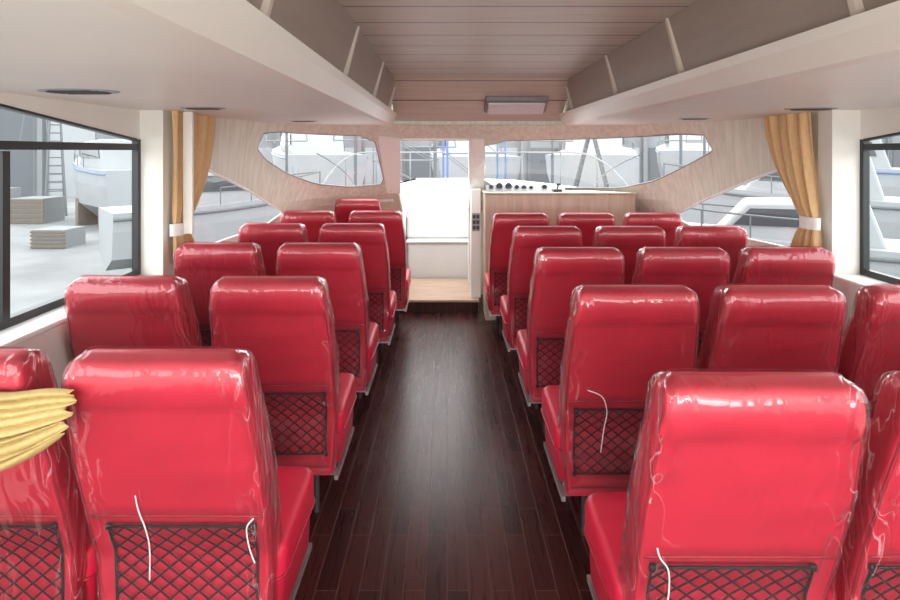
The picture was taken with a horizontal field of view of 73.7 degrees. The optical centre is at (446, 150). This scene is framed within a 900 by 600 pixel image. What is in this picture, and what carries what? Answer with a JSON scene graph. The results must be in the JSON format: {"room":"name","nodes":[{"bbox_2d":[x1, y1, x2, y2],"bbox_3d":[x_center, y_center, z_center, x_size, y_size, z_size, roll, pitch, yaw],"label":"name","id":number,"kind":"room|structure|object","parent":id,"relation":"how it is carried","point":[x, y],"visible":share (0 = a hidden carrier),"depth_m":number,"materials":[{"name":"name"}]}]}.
{"room":"ship interior","nodes":[
{"label":"ship interior","id":0,"kind":"room"},
{"bbox_2d":[0,92,172,387],"bbox_3d":[-1.680,0.715,0.955,0.160,1.890,5.110,0,0,0],"label":"wall","id":1,"kind":"structure","parent":0,"point":[154,129],"depth_m":3.38,"materials":[{"name":"white paint"}]},
{"bbox_2d":[0,305,67,345],"bbox_3d":[-1.663,0.708,1.244,0.135,0.025,4.268,0,0,0],"label":"trim","id":2,"kind":"structure","parent":1,"relation":"attached to","point":[16,334],"depth_m":2.38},
{"bbox_2d":[0,103,140,330],"bbox_3d":[-1.742,0.249,1.250,0.035,0.892,4.260,0,0,0],"label":"window","id":3,"kind":"structure","parent":1,"relation":"in","point":[7,320],"depth_m":2.55,"materials":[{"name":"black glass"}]},
{"bbox_2d":[401,190,406,265],"bbox_3d":[-0.520,1.040,7.060,0.060,1.120,0.680,0,0,0],"label":"wall","id":4,"kind":"structure","parent":0,"point":[403,192],"depth_m":7.08,"materials":[{"name":"white paint"}]},
{"bbox_2d":[397,139,470,282],"bbox_3d":[-0.125,0.740,6.107,0.786,1.736,1.222,0,0,0],"label":"door","id":5,"kind":"structure","parent":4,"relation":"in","point":[469,140],"depth_m":6.09,"materials":[{"name":"white"}]},
{"bbox_2d":[407,190,468,268],"bbox_3d":[-0.095,1.040,7.370,0.790,1.120,0.060,0,0,0],"label":"wall","id":6,"kind":"structure","parent":0,"point":[418,201],"depth_m":7.34,"materials":[{"name":"white paint"}]},
{"bbox_2d":[295,294,592,599],"bbox_3d":[0.300,1.630,2.565,4.120,0.060,8.330,0,0,0],"label":"floor","id":7,"kind":"structure","parent":0,"point":[445,488],"depth_m":2.83,"materials":[{"name":"brown wood"}]},
{"bbox_2d":[0,346,97,599],"bbox_3d":[-1.297,1.057,1.839,0.546,1.086,0.682,0,0,0],"label":"passenger seat","id":8,"kind":"object","parent":7,"relation":"on","point":[47,552],"visible":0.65,"depth_m":1.68,"materials":[{"name":"red leather"}]},
{"bbox_2d":[85,545,97,599],"bbox_3d":[-1.296,1.263,1.955,0.536,0.264,0.440,0,0,0],"label":"seat cushion","id":9,"kind":"object","parent":8,"relation":"on","point":[90,561],"depth_m":1.76,"materials":[{"name":"red leather"}]},
{"bbox_2d":[64,275,202,358],"bbox_3d":[-1.314,1.057,2.749,0.546,1.086,0.682,0,0,0],"label":"passenger seat","id":10,"kind":"object","parent":7,"relation":"on","point":[103,310],"visible":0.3,"depth_m":2.45,"materials":[{"name":"red leather"}]},
{"bbox_2d":[61,346,314,599],"bbox_3d":[-0.741,1.057,1.839,0.546,1.086,0.682,0,0,0],"label":"passenger seat","id":11,"kind":"object","parent":7,"relation":"on","point":[183,494],"visible":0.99,"depth_m":1.61,"materials":[{"name":"red leather"}]},
{"bbox_2d":[0,388,76,471],"bbox_3d":[-1.177,0.698,1.464,0.552,0.225,0.043,0,0,0],"label":"cloth","id":12,"kind":"object","parent":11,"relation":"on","point":[31,421],"visible":1,"depth_m":1.46,"materials":[{"name":"yellow fabric"}]},
{"bbox_2d":[276,466,313,599],"bbox_3d":[-0.741,1.263,1.955,0.536,0.264,0.440,0,0,0],"label":"seat cushion","id":13,"kind":"object","parent":11,"relation":"on","point":[296,483],"depth_m":1.95,"materials":[{"name":"red leather"}]},
{"bbox_2d":[173,242,265,345],"bbox_3d":[-1.289,1.057,3.659,0.546,1.086,0.682,0,0,0],"label":"passenger seat","id":14,"kind":"object","parent":7,"relation":"on","point":[201,264],"visible":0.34,"depth_m":3.36,"materials":[{"name":"red leather"}]},
{"bbox_2d":[238,222,308,274],"bbox_3d":[-1.244,1.057,4.569,0.546,1.086,0.682,0,0,0],"label":"passenger seat","id":15,"kind":"object","parent":7,"relation":"on","point":[269,236],"visible":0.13,"depth_m":4.25,"materials":[{"name":"red leather"}]},
{"bbox_2d":[209,275,356,512],"bbox_3d":[-0.729,1.057,2.749,0.546,1.086,0.682,0,0,0],"label":"passenger seat","id":16,"kind":"object","parent":7,"relation":"on","point":[286,322],"visible":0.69,"depth_m":2.51,"materials":[{"name":"red leather"}]},
{"bbox_2d":[336,373,355,462],"bbox_3d":[-0.729,1.263,2.865,0.536,0.264,0.440,0,0,0],"label":"seat cushion","id":17,"kind":"object","parent":16,"relation":"on","point":[345,429],"depth_m":2.81,"materials":[{"name":"red leather"}]},
{"bbox_2d":[280,210,336,241],"bbox_3d":[-1.201,1.057,5.479,0.546,1.086,0.682,0,0,0],"label":"passenger seat","id":18,"kind":"object","parent":7,"relation":"on","point":[313,220],"visible":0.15,"depth_m":5.15,"materials":[{"name":"red leather"}]},
{"bbox_2d":[276,242,379,419],"bbox_3d":[-0.717,1.057,3.659,0.546,1.086,0.682,0,0,0],"label":"passenger seat","id":19,"kind":"object","parent":7,"relation":"on","point":[340,264],"visible":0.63,"depth_m":3.41,"materials":[{"name":"red leather"}]},
{"bbox_2d":[366,322,378,383],"bbox_3d":[-0.717,1.263,3.775,0.536,0.264,0.440,0,0,0],"label":"seat cushion","id":20,"kind":"object","parent":19,"relation":"on","point":[373,338],"depth_m":3.71,"materials":[{"name":"red leather"}]},
{"bbox_2d":[318,222,396,365],"bbox_3d":[-0.676,1.057,4.569,0.546,1.086,0.682,0,0,0],"label":"passenger seat","id":21,"kind":"object","parent":7,"relation":"on","point":[371,237],"visible":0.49,"depth_m":4.32,"materials":[{"name":"red leather"}]},
{"bbox_2d":[388,290,396,335],"bbox_3d":[-0.676,1.263,4.685,0.536,0.264,0.440,0,0,0],"label":"seat cushion","id":22,"kind":"object","parent":21,"relation":"on","point":[393,300],"depth_m":4.57,"materials":[{"name":"red leather"}]},
{"bbox_2d":[335,198,380,222],"bbox_3d":[-0.870,1.007,6.057,0.519,1.086,0.478,0,0,0],"label":"passenger seat","id":23,"kind":"object","parent":7,"relation":"on","point":[343,207],"visible":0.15,"depth_m":5.83,"materials":[{"name":"red leather"}]},
{"bbox_2d":[348,210,410,328],"bbox_3d":[-0.616,1.057,5.479,0.546,1.086,0.682,0,0,0],"label":"passenger seat","id":24,"kind":"object","parent":7,"relation":"on","point":[392,220],"visible":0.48,"depth_m":5.23,"materials":[{"name":"red leather"}]},
{"bbox_2d":[405,269,410,304],"bbox_3d":[-0.616,1.263,5.595,0.536,0.264,0.440,0,0,0],"label":"seat cushion","id":25,"kind":"object","parent":24,"relation":"on","point":[408,274],"depth_m":5.48,"materials":[{"name":"red leather"}]},
{"bbox_2d":[400,278,478,312],"bbox_3d":[-0.077,1.535,6.425,0.795,0.130,1.010,0,0,0],"label":"step","id":26,"kind":"structure","parent":7,"relation":"on","point":[426,295],"depth_m":6.06,"materials":[{"name":"brown wood"}]},
{"bbox_2d":[470,188,480,297],"bbox_3d":[0.289,0.924,6.102,0.098,1.089,0.236,0,0,0],"label":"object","id":27,"kind":"object","parent":26,"relation":"on","point":[475,193],"visible":0.98,"depth_m":6.00,"materials":[{"name":"grey plastic"}]},
{"bbox_2d":[484,212,548,334],"bbox_3d":[0.616,1.057,5.304,0.546,1.086,0.682,0,0,0],"label":"passenger seat","id":28,"kind":"object","parent":7,"relation":"on","point":[503,225],"visible":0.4,"depth_m":5.06,"materials":[{"name":"red leather"}]},
{"bbox_2d":[484,272,490,309],"bbox_3d":[0.616,1.263,5.420,0.536,0.264,0.440,0,0,0],"label":"seat cushion","id":29,"kind":"object","parent":28,"relation":"on","point":[486,280],"depth_m":5.28,"materials":[{"name":"red leather"}]},
{"bbox_2d":[500,225,582,357],"bbox_3d":[0.688,1.057,4.419,0.546,1.086,0.682,0,0,0],"label":"passenger seat","id":30,"kind":"object","parent":7,"relation":"on","point":[526,240],"visible":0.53,"depth_m":4.16,"materials":[{"name":"red leather"}]},
{"bbox_2d":[500,295,509,342],"bbox_3d":[0.688,1.263,4.535,0.536,0.264,0.440,0,0,0],"label":"seat cushion","id":31,"kind":"object","parent":30,"relation":"on","point":[504,307],"depth_m":4.45,"materials":[{"name":"red leather"}]},
{"bbox_2d":[482,183,636,319],"bbox_3d":[1.070,0.954,5.852,1.436,1.292,0.415,0,0,0],"label":"console","id":32,"kind":"object","parent":7,"relation":"on","point":[551,200],"visible":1,"depth_m":5.66,"materials":[{"name":"brown wood"}]},
{"bbox_2d":[516,246,624,432],"bbox_3d":[0.708,1.057,3.504,0.546,1.086,0.682,0,0,0],"label":"passenger seat","id":33,"kind":"object","parent":7,"relation":"on","point":[558,270],"visible":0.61,"depth_m":3.25,"materials":[{"name":"red leather"}]},
{"bbox_2d":[517,329,529,393],"bbox_3d":[0.708,1.263,3.620,0.536,0.264,0.440,0,0,0],"label":"seat cushion","id":34,"kind":"object","parent":33,"relation":"on","point":[522,348],"depth_m":3.54,"materials":[{"name":"red leather"}]},
{"bbox_2d":[556,212,615,245],"bbox_3d":[1.165,1.057,5.304,0.546,1.086,0.682,0,0,0],"label":"passenger seat","id":35,"kind":"object","parent":7,"relation":"on","point":[587,222],"visible":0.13,"depth_m":4.98,"materials":[{"name":"red leather"}]},
{"bbox_2d":[541,283,700,535],"bbox_3d":[0.722,1.057,2.589,0.546,1.086,0.682,0,0,0],"label":"passenger seat","id":36,"kind":"object","parent":7,"relation":"on","point":[619,337],"visible":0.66,"depth_m":2.35,"materials":[{"name":"red leather"}]},
{"bbox_2d":[542,385,562,482],"bbox_3d":[0.723,1.263,2.705,0.536,0.264,0.440,0,0,0],"label":"seat cushion","id":37,"kind":"object","parent":36,"relation":"on","point":[550,393],"depth_m":2.66,"materials":[{"name":"red leather"}]},
{"bbox_2d":[592,225,665,283],"bbox_3d":[1.261,1.057,4.419,0.546,1.086,0.682,0,0,0],"label":"passenger seat","id":38,"kind":"object","parent":7,"relation":"on","point":[629,239],"visible":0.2,"depth_m":4.10,"materials":[{"name":"red leather"}]},
{"bbox_2d":[622,212,681,245],"bbox_3d":[1.719,1.057,5.304,0.546,1.086,0.682,0,0,0],"label":"passenger seat","id":39,"kind":"object","parent":7,"relation":"on","point":[668,221],"visible":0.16,"depth_m":4.98,"materials":[{"name":"red leather"}]},
{"bbox_2d":[631,246,730,357],"bbox_3d":[1.269,1.057,3.504,0.546,1.086,0.682,0,0,0],"label":"passenger seat","id":40,"kind":"object","parent":7,"relation":"on","point":[702,269],"visible":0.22,"depth_m":3.19,"materials":[{"name":"red leather"}]},
{"bbox_2d":[671,225,747,283],"bbox_3d":[1.819,1.057,4.419,0.546,1.086,0.682,0,0,0],"label":"passenger seat","id":41,"kind":"object","parent":7,"relation":"on","point":[732,239],"visible":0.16,"depth_m":4.10,"materials":[{"name":"red leather"}]},
{"bbox_2d":[583,368,870,599],"bbox_3d":[0.719,1.057,1.674,0.546,1.086,0.682,0,0,0],"label":"passenger seat","id":42,"kind":"object","parent":7,"relation":"on","point":[743,484],"visible":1,"depth_m":1.42,"materials":[{"name":"red leather"}]},
{"bbox_2d":[585,492,627,599],"bbox_3d":[0.719,1.263,1.790,0.536,0.264,0.440,0,0,0],"label":"seat cushion","id":43,"kind":"object","parent":42,"relation":"on","point":[604,511],"depth_m":1.82,"materials":[{"name":"red leather"}]},
{"bbox_2d":[697,283,847,371],"bbox_3d":[1.276,1.057,2.589,0.546,1.086,0.682,0,0,0],"label":"passenger seat","id":44,"kind":"object","parent":7,"relation":"on","point":[760,326],"visible":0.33,"depth_m":2.29,"materials":[{"name":"red leather"}]},
{"bbox_2d":[731,246,835,286],"bbox_3d":[1.826,1.057,3.504,0.546,1.086,0.682,0,0,0],"label":"passenger seat","id":45,"kind":"object","parent":7,"relation":"on","point":[755,264],"visible":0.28,"depth_m":3.19,"materials":[{"name":"red leather"}]},
{"bbox_2d":[829,371,899,599],"bbox_3d":[1.274,1.057,1.674,0.546,1.086,0.682,0,0,0],"label":"passenger seat","id":46,"kind":"object","parent":7,"relation":"on","point":[869,565],"visible":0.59,"depth_m":1.46,"materials":[{"name":"red leather"}]},
{"bbox_2d":[829,587,835,599],"bbox_3d":[1.274,1.263,1.790,0.536,0.264,0.440,0,0,0],"label":"seat cushion","id":47,"kind":"object","parent":46,"relation":"on","point":[832,596],"depth_m":1.59,"materials":[{"name":"red leather"}]},
{"bbox_2d":[837,283,899,423],"bbox_3d":[1.844,1.057,2.589,0.546,1.086,0.682,0,0,0],"label":"passenger seat","id":48,"kind":"object","parent":7,"relation":"on","point":[870,350],"visible":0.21,"depth_m":2.32,"materials":[{"name":"red leather"}]},
{"bbox_2d":[173,112,817,293],"bbox_3d":[0.300,0.690,5.103,3.794,1.861,3.207,0,0,0],"label":"wall","id":49,"kind":"structure","parent":0,"point":[740,153],"depth_m":5.11,"materials":[{"name":"brown wood"}]},
{"bbox_2d":[0,0,396,124],"bbox_3d":[-1.103,-0.445,1.980,1.394,0.430,7.160,0,0,0],"label":"overhead luggage rack","id":50,"kind":"object","parent":49,"relation":"attached to","point":[279,61],"visible":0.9,"depth_m":1.76,"materials":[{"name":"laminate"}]},
{"bbox_2d":[37,89,119,94],"bbox_3d":[-1.410,-0.226,2.300,0.300,0.007,0.190,0,0,0],"label":"air vent","id":51,"kind":"object","parent":50,"relation":"attached to","point":[55,91],"visible":1,"depth_m":2.27,"materials":[{"name":"grey plastic"}]},
{"bbox_2d":[169,111,215,251],"bbox_3d":[-1.536,0.206,3.730,0.123,0.871,0.660,0,0,0],"label":"curtain","id":52,"kind":"object","parent":50,"relation":"hanging from","point":[193,134],"visible":0.84,"depth_m":3.48,"materials":[{"name":"fabric"}]},
{"bbox_2d":[181,107,225,109],"bbox_3d":[-1.300,-0.226,3.200,0.240,0.007,0.150,0,0,0],"label":"air vent","id":53,"kind":"object","parent":50,"relation":"attached to","point":[188,108],"visible":1,"depth_m":3.15,"materials":[{"name":"grey plastic"}]},
{"bbox_2d":[209,169,284,241],"bbox_3d":[-1.553,0.349,4.498,0.078,0.604,1.755,0,0,4],"label":"window","id":54,"kind":"structure","parent":49,"relation":"in","point":[210,171],"depth_m":4.52,"materials":[{"name":"clear glass"}]},
{"bbox_2d":[257,131,383,186],"bbox_3d":[-1.121,0.098,5.419,1.522,0.528,0.528,0,0,-43],"label":"window","id":55,"kind":"structure","parent":49,"relation":"in","point":[277,131],"depth_m":5.42,"materials":[{"name":"clear glass"}]},
{"bbox_2d":[316,153,354,185],"bbox_3d":[-1.031,0.200,5.707,0.049,0.368,0.670,0,0,23],"label":"windscreen wiper","id":56,"kind":"object","parent":55,"relation":"attached to","point":[316,153],"visible":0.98,"depth_m":5.67,"materials":[{"name":"grey plastic"}]},
{"bbox_2d":[378,136,400,192],"bbox_3d":[-0.527,0.148,5.795,0.194,0.569,0.763,0,0,0],"label":"trim","id":57,"kind":"structure","parent":49,"relation":"attached to","point":[389,146],"depth_m":5.73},
{"bbox_2d":[391,105,563,123],"bbox_3d":[0.300,-0.440,5.480,1.600,0.440,0.160,0,0,0],"label":"trim","id":58,"kind":"structure","parent":49,"relation":"attached to","point":[394,121],"depth_m":5.40,"materials":[{"name":"brown wood"}]},
{"bbox_2d":[471,138,484,192],"bbox_3d":[0.305,0.159,5.862,0.140,0.556,0.737,0,0,2],"label":"trim","id":59,"kind":"structure","parent":49,"relation":"attached to","point":[477,145],"depth_m":5.81,"materials":[{"name":"paint"}]},
{"bbox_2d":[322,133,712,188],"bbox_3d":[0.653,0.170,8.023,5.568,0.641,5.080,0,0,27],"label":"window","id":60,"kind":"structure","parent":49,"relation":"in","point":[674,133],"depth_m":6.66,"materials":[{"name":"clear glass"}]},
{"bbox_2d":[593,153,644,186],"bbox_3d":[1.604,0.200,5.720,0.054,0.368,0.717,0,0,-25],"label":"windscreen wiper","id":61,"kind":"object","parent":60,"relation":"attached to","point":[642,153],"visible":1,"depth_m":5.69,"materials":[{"name":"grey plastic"}]},
{"bbox_2d":[559,0,899,124],"bbox_3d":[1.678,-0.445,1.980,1.444,0.430,7.160,0,0,0],"label":"overhead luggage rack","id":62,"kind":"object","parent":49,"relation":"attached to","point":[716,60],"visible":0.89,"depth_m":2.28,"materials":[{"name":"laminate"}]},
{"bbox_2d":[680,118,709,119],"bbox_3d":[1.750,-0.226,4.250,0.220,0.007,0.120,0,0,0],"label":"air vent","id":63,"kind":"object","parent":62,"relation":"attached to","point":[680,118],"visible":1,"depth_m":4.22,"materials":[{"name":"grey plastic"}]},
{"bbox_2d":[764,112,821,246],"bbox_3d":[2.110,0.207,3.692,0.072,0.870,0.575,0,0,0],"label":"curtain","id":64,"kind":"object","parent":62,"relation":"hanging from","point":[789,136],"visible":0.9,"depth_m":3.58,"materials":[{"name":"fabric"}]},
{"bbox_2d":[784,108,837,110],"bbox_3d":[1.970,-0.226,3.250,0.280,0.007,0.160,0,0,0],"label":"air vent","id":65,"kind":"object","parent":62,"relation":"attached to","point":[791,109],"visible":1,"depth_m":3.22,"materials":[{"name":"grey plastic"}]},
{"bbox_2d":[677,169,782,245],"bbox_3d":[2.151,0.365,4.512,0.080,0.639,1.896,0,0,-4],"label":"window","id":66,"kind":"structure","parent":49,"relation":"in","point":[775,170],"depth_m":4.37,"materials":[{"name":"clear glass"}]},
{"bbox_2d":[339,0,698,120],"bbox_3d":[0.275,-0.455,1.915,1.490,0.410,7.030,0,0,0],"label":"ceiling","id":67,"kind":"structure","parent":0,"point":[443,57],"depth_m":3.21,"materials":[{"name":"brown wood"}]},
{"bbox_2d":[484,96,548,113],"bbox_3d":[0.590,-0.393,5.130,0.540,0.146,0.180,0,0,0],"label":"ceiling lamp","id":68,"kind":"object","parent":67,"relation":"attached to","point":[493,104],"visible":1,"depth_m":5.07,"materials":[{"name":"grey plastic"}]},
{"bbox_2d":[487,103,544,113],"bbox_3d":[0.590,-0.365,5.130,0.480,0.089,0.140,0,0,0],"label":"diffuser","id":69,"kind":"object","parent":68,"relation":"attached to","point":[492,108],"depth_m":5.11,"materials":[{"name":"plastic"}]},
{"bbox_2d":[818,106,899,344],"bbox_3d":[2.265,0.715,0.955,0.190,1.890,5.110,0,0,0],"label":"wall","id":70,"kind":"structure","parent":0,"point":[840,132],"depth_m":3.38,"materials":[{"name":"white paint"}]},
{"bbox_2d":[834,275,885,287],"bbox_3d":[2.248,0.708,1.244,0.165,0.025,4.268,0,0,0],"label":"trim","id":71,"kind":"structure","parent":70,"relation":"attached to","point":[860,281],"depth_m":3.25,"materials":[{"name":"white plastic"}]},
{"bbox_2d":[860,132,899,282],"bbox_3d":[2.342,0.249,1.250,0.035,0.892,4.260,0,0,0],"label":"window","id":72,"kind":"structure","parent":70,"relation":"in","point":[865,146],"depth_m":3.35,"materials":[{"name":"black metal"}]},
{"bbox_3d":[-0.095,1.631,6.995,0.790,0.058,0.690,0,0,0],"label":"floor","id":73,"kind":"structure","parent":0,"visible":0},
{"bbox_2d":[406,214,467,277],"bbox_3d":[-0.095,1.180,7.135,0.780,0.840,0.390,0,0,0],"label":"storage box","id":74,"kind":"object","parent":73,"relation":"on","point":[437,243],"visible":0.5,"depth_m":6.96,"materials":[{"name":"white plastic"}]},
{"label":"outside","id":75,"kind":"structure","parent":0,"visible":0},
{"bbox_2d":[317,178,638,205],"bbox_3d":[0.300,0.505,8.013,3.495,0.050,5.174,0,0,0],"label":"foredeck","id":76,"kind":"object","parent":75,"point":[417,183],"visible":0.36,"depth_m":8.86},
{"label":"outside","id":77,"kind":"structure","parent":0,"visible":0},
{"bbox_2d":[1,197,131,330],"bbox_3d":[0.000,2.600,45.000,180.000,0.001,150.000,0,0,0],"label":"ground","id":78,"kind":"structure","parent":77,"point":[37,276],"depth_m":13.62,"materials":[{"name":"concrete"}]},
{"bbox_2d":[10,187,20,198],"bbox_3d":[-16.900,2.000,22.585,1.040,1.200,1.030,0,0,0],"label":"crate","id":79,"kind":"object","parent":78,"relation":"on","point":[15,192],"visible":0.03,"depth_m":22.80,"materials":[{"name":"grey"}]},
{"bbox_2d":[19,114,47,195],"bbox_3d":[-18.900,-0.902,27.500,1.439,7.003,0.100,0,0,0],"label":"mast","id":80,"kind":"object","parent":78,"relation":"on","point":[34,118],"visible":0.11,"depth_m":27.46,"materials":[{"name":"white metal"}]},
{"bbox_2d":[10,196,64,223],"bbox_3d":[-15.000,2.150,21.985,1.240,0.900,1.230,0,0,0],"label":"crate","id":81,"kind":"object","parent":78,"relation":"on","point":[31,209],"visible":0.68,"depth_m":21.40,"materials":[{"name":"beige wood"}]},
{"bbox_2d":[44,120,67,215],"bbox_3d":[-16.000,0.600,24.500,0.800,4.016,1.768,0,0,-34],"label":"step ladder","id":82,"kind":"object","parent":78,"relation":"on","point":[63,181],"visible":0.68,"depth_m":24.20,"materials":[{"name":"grey metal"}]},
{"bbox_2d":[30,226,85,248],"bbox_3d":[-10.600,2.350,16.385,0.940,0.500,0.930,0,0,0],"label":"crate","id":83,"kind":"object","parent":78,"relation":"on","point":[52,237],"visible":1,"depth_m":15.95,"materials":[{"name":"grey wood"}]},
{"bbox_2d":[0,109,121,196],"bbox_3d":[-34.825,-1.900,36.850,30.650,9.000,6.300,0,0,0],"label":"building","id":84,"kind":"structure","parent":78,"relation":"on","point":[21,161],"depth_m":33.94,"materials":[{"name":"white"}]},
{"bbox_2d":[72,133,131,229],"bbox_3d":[-12.007,0.682,21.005,4.218,3.836,1.692,0,0,38],"label":"motor boat","id":85,"kind":"object","parent":78,"relation":"on","point":[102,178],"visible":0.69,"depth_m":20.04,"materials":[{"name":"white plastic"}]},
{"bbox_2d":[98,171,320,270],"bbox_3d":[-4.894,1.143,13.205,4.616,2.914,1.692,0,0,-38],"label":"motor boat","id":86,"kind":"object","parent":78,"relation":"on","point":[223,207],"visible":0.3,"depth_m":12.34,"materials":[{"name":"white plastic"}]},
{"bbox_2d":[265,133,307,172],"bbox_3d":[-5.400,-0.902,20.200,1.439,7.003,0.100,0,0,0],"label":"mast","id":87,"kind":"object","parent":78,"relation":"on","point":[286,140],"visible":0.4,"depth_m":20.17,"materials":[{"name":"white metal"}]},
{"bbox_2d":[271,133,367,185],"bbox_3d":[-6.003,0.439,26.008,3.092,4.322,8.017,0,0,-23],"label":"motor boat","id":88,"kind":"object","parent":78,"relation":"on","point":[302,156],"visible":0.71,"depth_m":22.76,"materials":[{"name":"white plastic"}]},
{"bbox_2d":[333,135,369,185],"bbox_3d":[-2.900,-0.902,19.000,1.439,7.003,0.100,0,0,0],"label":"mast","id":89,"kind":"object","parent":78,"relation":"on","point":[355,140],"visible":0.24,"depth_m":18.96,"materials":[{"name":"white metal"}]},
{"bbox_2d":[373,141,436,183],"bbox_3d":[-1.600,0.345,22.500,2.260,4.534,1.452,0,0,-11],"label":"scaffold tower","id":90,"kind":"structure","parent":78,"relation":"on","point":[429,156],"depth_m":22.94,"materials":[{"name":"grey metal"}]},
{"bbox_2d":[414,141,455,177],"bbox_3d":[-0.400,-0.652,20.000,1.439,6.504,0.100,0,0,0],"label":"mast","id":91,"kind":"object","parent":78,"relation":"on","point":[434,146],"visible":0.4,"depth_m":19.99,"materials":[{"name":"white metal"}]},
{"bbox_2d":[442,141,506,179],"bbox_3d":[0.750,0.694,17.000,1.660,3.832,1.252,0,0,-6],"label":"scaffold tower","id":92,"kind":"structure","parent":78,"relation":"on","point":[447,154],"depth_m":16.48,"materials":[{"name":"metal"}]},
{"bbox_2d":[431,141,521,179],"bbox_3d":[0.899,0.479,29.008,3.492,4.242,9.016,0,0,-6],"label":"motor boat","id":93,"kind":"object","parent":78,"relation":"on","point":[513,162],"visible":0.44,"depth_m":24.61,"materials":[{"name":"white plastic"}]},
{"bbox_2d":[528,141,530,180],"bbox_3d":[2.600,-1.401,19.000,1.440,8.003,0.100,0,0,0],"label":"mast","id":94,"kind":"object","parent":78,"relation":"on","point":[529,142],"visible":0.02,"depth_m":18.96,"materials":[{"name":"white metal"}]},
{"bbox_2d":[532,140,572,183],"bbox_3d":[3.600,-0.902,20.500,1.439,7.003,0.100,0,0,0],"label":"mast","id":95,"kind":"object","parent":78,"relation":"on","point":[551,141],"visible":0.35,"depth_m":20.47,"materials":[{"name":"white metal"}]},
{"bbox_2d":[258,133,899,184],"bbox_3d":[11.925,0.300,48.850,56.150,4.600,6.300,0,0,0],"label":"building","id":96,"kind":"structure","parent":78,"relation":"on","point":[646,168],"depth_m":45.94,"materials":[{"name":"grey"}]},
{"bbox_2d":[544,138,637,186],"bbox_3d":[6.502,0.439,26.007,3.292,4.322,9.016,0,0,17],"label":"motor boat","id":97,"kind":"object","parent":78,"relation":"on","point":[613,152],"visible":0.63,"depth_m":21.89,"materials":[{"name":"white plastic"}]},
{"bbox_2d":[573,139,608,186],"bbox_3d":[4.400,1.000,18.300,1.768,3.219,0.800,0,0,21],"label":"step ladder","id":98,"kind":"object","parent":78,"relation":"on","point":[585,148],"visible":0.52,"depth_m":18.17,"materials":[{"name":"grey metal"}]},
{"bbox_2d":[659,135,702,167],"bbox_3d":[7.600,-0.902,19.500,1.439,7.003,0.100,0,0,0],"label":"mast","id":99,"kind":"object","parent":78,"relation":"on","point":[680,140],"visible":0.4,"depth_m":19.48,"materials":[{"name":"white metal"}]},
{"bbox_2d":[655,135,711,176],"bbox_3d":[12.502,0.359,31.008,3.292,4.482,9.016,0,0,17],"label":"motor boat","id":100,"kind":"object","parent":78,"relation":"on","point":[668,152],"visible":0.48,"depth_m":27.15,"materials":[{"name":"white plastic"}]},
{"bbox_2d":[685,135,707,155],"bbox_3d":[9.700,-0.902,22.600,1.439,7.003,0.100,0,0,0],"label":"mast","id":101,"kind":"object","parent":78,"relation":"on","point":[704,141],"visible":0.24,"depth_m":22.59,"materials":[{"name":"white metal"}]},
{"bbox_2d":[663,157,899,239],"bbox_3d":[7.593,0.977,13.204,5.415,3.245,1.892,0,0,30],"label":"motor boat","id":102,"kind":"object","parent":78,"relation":"on","point":[886,209],"visible":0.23,"depth_m":12.80,"materials":[{"name":"white plastic"}]},
{"bbox_2d":[687,197,899,282],"bbox_3d":[5.194,1.391,9.603,4.814,2.419,1.592,0,0,24],"label":"motor boat","id":103,"kind":"object","parent":78,"relation":"on","point":[775,220],"visible":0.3,"depth_m":9.11,"materials":[{"name":"white plastic"}]},
{"bbox_2d":[708,139,899,196],"bbox_3d":[11.994,0.641,19.504,6.516,3.919,2.292,0,0,33],"label":"motor boat","id":104,"kind":"object","parent":78,"relation":"on","point":[888,177],"visible":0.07,"depth_m":17.68,"materials":[{"name":"white plastic"}]},
{"bbox_2d":[889,137,891,167],"bbox_3d":[15.900,-1.401,21.500,1.440,8.003,0.100,0,0,0],"label":"mast","id":105,"kind":"object","parent":78,"relation":"on","point":[890,138],"visible":0.02,"depth_m":21.46,"materials":[{"name":"white metal"}]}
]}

